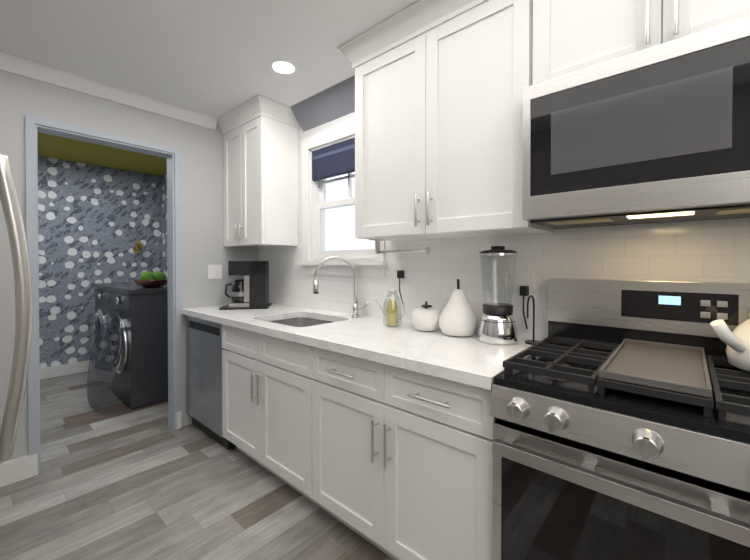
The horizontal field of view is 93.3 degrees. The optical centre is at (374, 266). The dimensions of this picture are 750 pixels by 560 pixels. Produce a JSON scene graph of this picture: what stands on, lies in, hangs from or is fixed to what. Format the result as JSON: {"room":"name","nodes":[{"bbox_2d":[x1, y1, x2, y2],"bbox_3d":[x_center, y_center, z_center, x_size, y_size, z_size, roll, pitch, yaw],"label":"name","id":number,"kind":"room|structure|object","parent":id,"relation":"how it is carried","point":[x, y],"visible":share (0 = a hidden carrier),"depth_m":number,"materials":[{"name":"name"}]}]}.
{"room":"kitchen","nodes":[
{"label":"kitchen","id":0,"kind":"room"},
{"bbox_2d":[38,156,160,367],"bbox_3d":[-3.701,0.006,3.906,0.200,2.440,2.850,1,1,41],"label":"wall","id":1,"kind":"structure","parent":0,"point":[96,223],"depth_m":4.11,"materials":[{"name":"paper"}]},
{"bbox_2d":[40,359,94,379],"bbox_3d":[-3.586,1.166,3.884,0.015,0.120,2.250,1,1,41],"label":"baseboard","id":2,"kind":"structure","parent":1,"relation":"attached to","point":[72,368],"depth_m":3.99,"materials":[{"name":"white wood"}]},
{"bbox_2d":[133,241,143,253],"bbox_3d":[-2.959,-0.237,4.434,0.210,0.156,0.103,1,1,41],"label":"lamp","id":3,"kind":"object","parent":1,"relation":"attached to","point":[138,247],"visible":1,"depth_m":4.38,"materials":[{"name":"gold metal"}]},
{"bbox_2d":[0,70,257,461],"bbox_3d":[-1.910,0.023,2.331,0.120,2.440,2.850,1,1,41],"label":"wall","id":4,"kind":"structure","parent":0,"point":[203,247],"depth_m":2.53,"materials":[{"name":"grey paint"}]},
{"bbox_2d":[0,453,37,486],"bbox_3d":[-2.343,1.184,1.748,0.015,0.130,0.985,1,1,41],"label":"baseboard","id":5,"kind":"structure","parent":4,"relation":"attached to","point":[18,469],"depth_m":2.05,"materials":[{"name":"white wood"}]},
{"bbox_2d":[25,115,181,473],"bbox_3d":[-1.810,0.177,2.436,0.134,2.130,0.844,1,1,41],"label":"door frame","id":6,"kind":"structure","parent":4,"relation":"attached to","point":[35,125],"depth_m":2.37,"materials":[{"name":"grey wood"}]},
{"bbox_2d":[0,51,216,129],"bbox_3d":[-1.975,-1.152,2.115,0.049,0.084,2.058,1,1,41],"label":"crown molding","id":7,"kind":"structure","parent":4,"relation":"attached to","point":[14,64],"depth_m":2.30,"materials":[{"name":"white wood"}]},
{"bbox_2d":[208,265,221,279],"bbox_3d":[-1.314,0.047,2.909,0.009,0.120,0.115,1,1,41],"label":"switch plate","id":8,"kind":"object","parent":4,"relation":"attached to","point":[214,271],"visible":1,"depth_m":2.90,"materials":[{"name":"white plastic"}]},
{"bbox_2d":[161,173,166,278],"bbox_3d":[-1.932,0.004,4.081,2.225,2.440,0.250,1,1,41],"label":"wall","id":9,"kind":"structure","parent":0,"point":[164,223],"depth_m":4.64,"materials":[{"name":"paper"}]},
{"bbox_2d":[0,370,393,559],"bbox_3d":[-1.018,1.281,1.560,7.345,0.060,2.850,1,1,41],"label":"floor","id":10,"kind":"structure","parent":0,"point":[117,478],"depth_m":1.89,"materials":[{"name":"grey wood"}]},
{"bbox_2d":[0,154,32,463],"bbox_3d":[-1.181,0.361,0.613,0.768,1.800,0.804,1,1,41],"label":"fridge","id":11,"kind":"object","parent":10,"relation":"on","point":[23,306],"visible":1,"depth_m":0.68,"materials":[{"name":"grey metal"}]},
{"bbox_2d":[92,288,110,388],"bbox_3d":[-2.623,0.728,3.961,0.675,0.995,0.805,1,1,41],"label":"dryer","id":12,"kind":"object","parent":10,"relation":"on","point":[102,304],"visible":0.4,"depth_m":3.63,"materials":[{"name":"grey metal"}]},
{"bbox_2d":[87,309,121,408],"bbox_3d":[-2.424,0.811,3.163,0.860,0.843,0.189,1,1,41],"label":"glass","id":13,"kind":"object","parent":10,"relation":"on","point":[100,329],"visible":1,"depth_m":3.14,"materials":[{"name":"glass"}]},
{"bbox_2d":[108,291,167,408],"bbox_3d":[-2.113,0.733,3.512,0.675,0.995,0.805,1,1,41],"label":"washer","id":14,"kind":"object","parent":10,"relation":"on","point":[140,378],"visible":0.48,"depth_m":3.13,"materials":[{"name":"grey metal"}]},
{"bbox_2d":[91,282,167,294],"bbox_3d":[-2.351,0.212,3.747,1.410,0.038,0.790,1,1,41],"label":"countertop","id":15,"kind":"structure","parent":14,"relation":"on","point":[128,288],"depth_m":3.30,"materials":[{"name":"grey stone"}]},
{"bbox_2d":[133,271,166,287],"bbox_3d":[-2.083,0.121,3.316,0.310,0.150,0.310,1,1,41],"label":"moss bowl","id":16,"kind":"object","parent":15,"relation":"on","point":[148,279],"visible":1,"depth_m":3.23,"materials":[{"name":"green plant"}]},
{"bbox_2d":[185,315,235,449],"bbox_3d":[-1.049,0.802,2.762,0.606,0.863,0.578,1,1,41],"label":"dishwasher","id":17,"kind":"object","parent":10,"relation":"on","point":[204,348],"visible":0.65,"depth_m":2.52,"materials":[{"name":"silver metal"}]},
{"bbox_2d":[222,340,321,507],"bbox_3d":[-0.428,0.923,2.246,1.002,0.640,0.626,1,1,41],"label":"base cabinet","id":18,"kind":"object","parent":10,"relation":"on","point":[269,417],"depth_m":1.94,"materials":[{"name":"white wood"}]},
{"bbox_2d":[245,316,356,356],"bbox_3d":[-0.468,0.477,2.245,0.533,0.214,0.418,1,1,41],"label":"countertop","id":19,"kind":"structure","parent":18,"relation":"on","point":[340,336],"depth_m":1.87,"materials":[{"name":"stone"}]},
{"bbox_2d":[219,261,271,309],"bbox_3d":[-1.017,0.140,2.816,0.350,0.365,0.300,0,1,-11],"label":"coffee maker","id":20,"kind":"object","parent":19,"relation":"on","point":[251,291],"visible":1,"depth_m":2.72,"materials":[{"name":"black plastic"}]},
{"bbox_2d":[313,255,368,317],"bbox_3d":[-0.218,0.129,2.267,0.266,0.398,0.255,1,1,41],"label":"faucet","id":21,"kind":"object","parent":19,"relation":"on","point":[356,308],"visible":1,"depth_m":2.27,"materials":[{"name":"silver metal"}]},
{"bbox_2d":[375,290,405,326],"bbox_3d":[0.075,0.232,1.992,0.267,0.198,0.104,1,1,41],"label":"glass cruet","id":22,"kind":"object","parent":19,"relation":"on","point":[392,315],"visible":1,"depth_m":1.95,"materials":[{"name":"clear glass"}]},
{"bbox_2d":[410,301,440,330],"bbox_3d":[0.268,0.258,1.849,0.169,0.149,0.170,1,1,41],"label":"apple","id":23,"kind":"object","parent":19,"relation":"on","point":[425,317],"visible":0.92,"depth_m":1.79,"materials":[{"name":"white ceramic"}]},
{"bbox_2d":[439,279,478,335],"bbox_3d":[0.407,0.198,1.726,0.190,0.272,0.190,1,1,41],"label":"pear","id":24,"kind":"object","parent":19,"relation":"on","point":[458,316],"visible":1,"depth_m":1.67,"materials":[{"name":"white ceramic"}]},
{"bbox_2d":[477,246,517,344],"bbox_3d":[0.553,0.122,1.596,0.176,0.427,0.176,1,1,41],"label":"blender","id":25,"kind":"object","parent":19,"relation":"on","point":[497,326],"visible":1,"depth_m":1.54,"materials":[{"name":"clear glass"}]},
{"bbox_2d":[525,295,539,344],"bbox_3d":[0.675,0.229,1.524,0.070,0.214,0.118,1,1,41],"label":"wire holder","id":26,"kind":"object","parent":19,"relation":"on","point":[532,342],"visible":0.98,"depth_m":1.54,"materials":[{"name":"black metal"}]},
{"bbox_2d":[298,343,496,559],"bbox_3d":[0.219,0.813,1.676,0.975,0.872,0.626,1,1,41],"label":"base cabinet","id":27,"kind":"object","parent":10,"relation":"on","point":[394,463],"depth_m":1.36,"materials":[{"name":"white wood"}]},
{"bbox_2d":[490,278,749,559],"bbox_3d":[0.831,0.646,1.051,0.758,1.180,0.710,1,1,41],"label":"range","id":28,"kind":"object","parent":10,"relation":"on","point":[620,410],"visible":1,"depth_m":0.94,"materials":[{"name":"silver metal"}]},
{"bbox_2d":[710,305,749,372],"bbox_3d":[1.110,0.170,1.004,0.240,0.258,0.216,1,1,41],"label":"kettle","id":29,"kind":"object","parent":28,"relation":"on","point":[736,340],"visible":1,"depth_m":1.00,"materials":[{"name":"white ceramic"}]},
{"bbox_2d":[0,0,417,175],"bbox_3d":[-1.018,-1.204,1.533,7.345,0.070,2.850,1,1,41],"label":"ceiling","id":30,"kind":"structure","parent":0,"point":[214,58],"depth_m":1.92,"materials":[{"name":"white paint"}]},
{"bbox_2d":[269,59,297,74],"bbox_3d":[-0.548,-1.192,2.125,0.170,0.006,0.170,1,1,41],"label":"recessed light","id":31,"kind":"object","parent":30,"relation":"in","point":[283,67],"visible":1,"depth_m":2.12,"materials":[{"name":"white plastic"}]},
{"bbox_2d":[298,112,359,276],"bbox_3d":[0.796,0.030,1.682,4.800,2.440,0.150,1,1,41],"label":"wall","id":32,"kind":"structure","parent":0,"point":[327,125],"depth_m":2.78,"materials":[{"name":"white paint"}]},
{"bbox_2d":[217,95,298,247],"bbox_3d":[-0.934,-0.682,2.836,0.660,1.039,0.386,1,1,41],"label":"upper cabinet","id":33,"kind":"object","parent":32,"relation":"attached to","point":[260,168],"visible":0.94,"depth_m":2.70,"materials":[{"name":"white wood"}]},
{"bbox_2d":[291,75,354,131],"bbox_3d":[-0.293,-1.121,2.444,0.810,0.154,0.124,1,1,41],"label":"window valance","id":34,"kind":"object","parent":32,"relation":"attached to","point":[334,102],"visible":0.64,"depth_m":2.48,"materials":[{"name":"grey paint"}]},
{"bbox_2d":[297,120,386,276],"bbox_3d":[-0.218,-0.457,2.519,0.865,1.045,0.185,1,1,41],"label":"window unit","id":35,"kind":"structure","parent":32,"relation":"in","point":[365,262],"depth_m":2.64,"materials":[{"name":"white wood"}]},
{"bbox_2d":[312,138,354,180],"bbox_3d":[-0.231,-0.760,2.502,0.637,0.224,0.034,1,1,41],"label":"window blind","id":36,"kind":"object","parent":35,"relation":"attached to","point":[337,159],"visible":0.71,"depth_m":2.54,"materials":[{"name":"blue fabric"}]},
{"bbox_2d":[338,0,552,240],"bbox_3d":[0.295,-0.671,1.754,0.988,1.039,0.386,1,1,41],"label":"upper cabinet","id":37,"kind":"object","parent":32,"relation":"attached to","point":[440,85],"visible":0.92,"depth_m":1.58,"materials":[{"name":"white wood"}]},
{"bbox_2d":[369,239,430,253],"bbox_3d":[0.141,-0.109,1.944,0.361,0.087,0.120,1,1,41],"label":"paper towel holder","id":38,"kind":"object","parent":37,"relation":"attached to","point":[427,250],"visible":1,"depth_m":1.96,"materials":[{"name":"silver metal"}]},
{"bbox_2d":[258,218,749,339],"bbox_3d":[0.220,0.063,2.085,3.397,0.536,0.006,1,1,41],"label":"backsplash","id":39,"kind":"structure","parent":32,"relation":"attached to","point":[707,251],"depth_m":1.65,"materials":[{"name":"tile"}]},
{"bbox_2d":[397,261,407,303],"bbox_3d":[0.155,0.097,2.111,0.072,0.259,0.038,1,1,41],"label":"outlet","id":40,"kind":"object","parent":39,"relation":"attached to","point":[402,272],"visible":0.9,"depth_m":2.10,"materials":[{"name":"white plastic"}]},
{"bbox_2d":[518,273,533,328],"bbox_3d":[0.692,0.161,1.640,0.072,0.259,0.038,1,1,41],"label":"electrical outlet","id":41,"kind":"object","parent":39,"relation":"attached to","point":[525,285],"visible":0.98,"depth_m":1.64,"materials":[{"name":"white plastic"}]},
{"bbox_2d":[532,0,749,84],"bbox_3d":[0.980,-0.911,1.149,0.824,0.545,0.386,1,1,41],"label":"upper cabinet","id":42,"kind":"object","parent":32,"relation":"attached to","point":[569,36],"visible":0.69,"depth_m":1.17,"materials":[{"name":"white wood"}]},
{"bbox_2d":[522,16,749,228],"bbox_3d":[0.944,-0.396,1.167,0.758,0.478,0.412,1,1,41],"label":"over-the-range microwave","id":43,"kind":"object","parent":42,"relation":"attached to","point":[659,133],"visible":1,"depth_m":1.04,"materials":[{"name":"silver metal"}]},
{"label":"outside","id":44,"kind":"structure","parent":0,"visible":0},
{"bbox_2d":[325,172,374,250],"bbox_3d":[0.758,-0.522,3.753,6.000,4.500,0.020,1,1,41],"label":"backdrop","id":45,"kind":"structure","parent":44,"point":[332,240],"depth_m":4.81,"materials":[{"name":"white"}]}
]}

